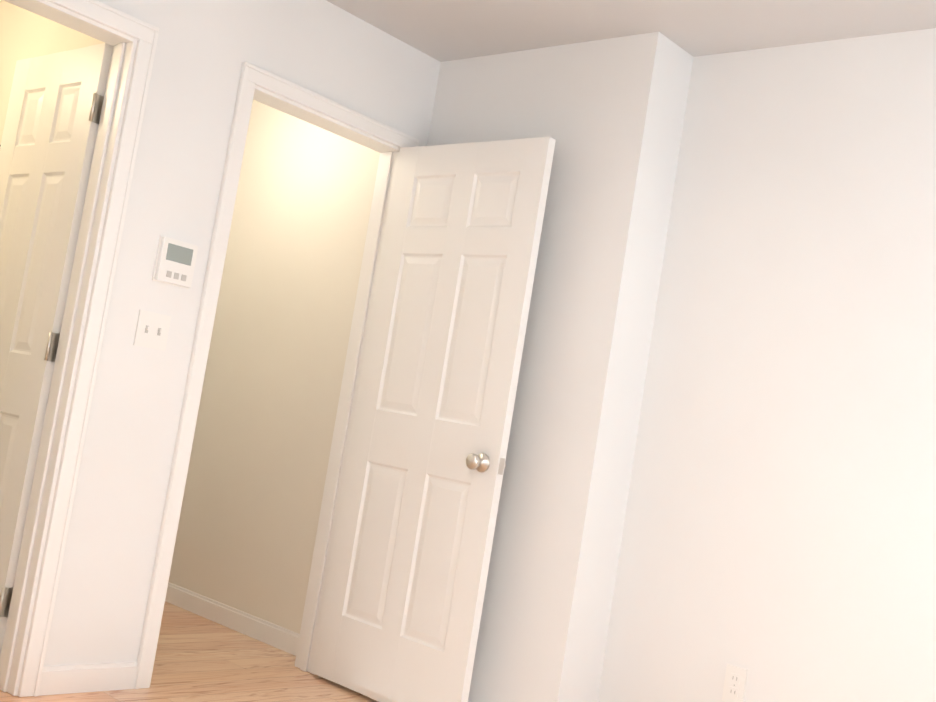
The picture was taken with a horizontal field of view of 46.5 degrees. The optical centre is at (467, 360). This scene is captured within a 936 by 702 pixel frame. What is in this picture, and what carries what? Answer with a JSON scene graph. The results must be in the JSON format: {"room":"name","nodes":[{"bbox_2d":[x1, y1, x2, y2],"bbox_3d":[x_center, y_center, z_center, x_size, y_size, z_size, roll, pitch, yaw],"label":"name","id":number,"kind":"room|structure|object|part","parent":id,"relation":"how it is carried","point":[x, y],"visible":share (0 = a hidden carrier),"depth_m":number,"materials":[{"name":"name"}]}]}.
{"room":"empty bedroom","nodes":[
{"label":"empty bedroom","id":0,"kind":"room"},
{"bbox_2d":[0,0,104,144],"bbox_3d":[-1.865,-0.262,4.299,2.080,2.477,0.220,6,-5,42],"label":"wall","id":1,"kind":"structure","parent":0,"point":[25,34],"depth_m":4.23,"materials":[{"name":"paint"}]},
{"bbox_2d":[0,601,377,701],"bbox_3d":[-0.579,1.174,3.009,6.162,0.200,6.820,6,-5,42],"label":"floor","id":2,"kind":"structure","parent":0,"point":[198,658],"depth_m":3.96,"materials":[{"name":"brown wood"}]},
{"bbox_2d":[43,0,440,665],"bbox_3d":[-1.781,-0.349,2.741,0.120,2.487,4.380,6,-5,42],"label":"wall","id":3,"kind":"structure","parent":0,"point":[323,48],"depth_m":3.54,"materials":[{"name":"paint"}]},
{"bbox_2d":[0,43,112,656],"bbox_3d":[-1.522,-0.038,3.612,0.606,2.027,0.167,6,-5,41],"label":"bathroom door","id":4,"kind":"structure","parent":3,"relation":"in","point":[50,130],"depth_m":3.53,"materials":[{"name":"white wood"}]},
{"bbox_2d":[0,0,158,696],"bbox_3d":[-1.427,-0.077,3.161,0.162,2.102,0.705,6,-5,42],"label":"door frame","id":5,"kind":"structure","parent":3,"relation":"attached to","point":[131,40],"depth_m":3.35,"materials":[{"name":"white wood"}]},
{"bbox_2d":[38,662,137,695],"bbox_3d":[-1.196,1.002,3.435,0.013,0.087,0.334,6,-5,42],"label":"baseboard","id":6,"kind":"structure","parent":3,"relation":"attached to","point":[68,679],"depth_m":3.43,"materials":[{"name":"white wood"}]},
{"bbox_2d":[133,310,170,350],"bbox_3d":[-1.014,-0.096,3.511,0.017,0.116,0.115,6,-5,42],"label":"double light switch","id":7,"kind":"object","parent":3,"relation":"attached to","point":[152,329],"visible":1,"depth_m":3.51,"materials":[{"name":"white plastic"}]},
{"bbox_2d":[152,235,197,288],"bbox_3d":[-0.950,-0.318,3.549,0.028,0.149,0.135,6,-5,42],"label":"thermostat","id":8,"kind":"object","parent":3,"relation":"attached to","point":[175,261],"visible":1,"depth_m":3.53,"materials":[{"name":"white plastic"}]},
{"bbox_2d":[134,62,418,688],"bbox_3d":[-0.697,0.092,3.985,0.162,2.120,0.855,6,-5,42],"label":"door frame","id":9,"kind":"structure","parent":3,"relation":"attached to","point":[265,87],"depth_m":3.96,"materials":[{"name":"white wood"}]},
{"bbox_2d":[313,137,555,701],"bbox_3d":[-0.144,0.209,3.943,0.756,2.047,0.167,6,-5,43],"label":"hall door","id":10,"kind":"structure","parent":3,"relation":"in","point":[406,588],"depth_m":3.90,"materials":[{"name":"white wood"}]},
{"bbox_3d":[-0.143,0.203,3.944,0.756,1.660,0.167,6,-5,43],"label":"knob","id":11,"kind":"part","parent":10,"relation":"part of","materials":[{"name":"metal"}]},
{"bbox_2d":[168,32,692,701],"bbox_3d":[-0.369,0.014,4.613,2.550,2.482,0.359,6,-5,42],"label":"wall","id":12,"kind":"structure","parent":0,"point":[608,115],"depth_m":3.89,"materials":[{"name":"paint"}]},
{"bbox_2d":[165,582,299,655],"bbox_3d":[-1.057,1.111,4.744,1.280,0.096,0.013,6,-5,42],"label":"baseboard","id":13,"kind":"structure","parent":12,"relation":"attached to","point":[274,635],"depth_m":4.69,"materials":[{"name":"white wood"}]},
{"bbox_2d":[326,0,935,61],"bbox_3d":[-0.176,-1.345,3.175,6.162,0.200,6.820,6,-5,42],"label":"ceiling","id":14,"kind":"structure","parent":0,"point":[444,30],"depth_m":3.68,"materials":[{"name":"paint"}]},
{"bbox_2d":[597,28,935,701],"bbox_3d":[1.641,0.250,2.943,2.692,2.482,0.120,6,-5,42],"label":"wall","id":15,"kind":"structure","parent":0,"point":[778,541],"depth_m":3.45,"materials":[{"name":"paint"}]},
{"bbox_2d":[722,664,747,701],"bbox_3d":[0.834,1.017,3.412,0.070,0.116,0.008,6,-5,42],"label":"electrical outlet","id":16,"kind":"object","parent":15,"relation":"attached to","point":[734,684],"visible":1,"depth_m":3.41,"materials":[{"name":"white plastic"}]}
]}

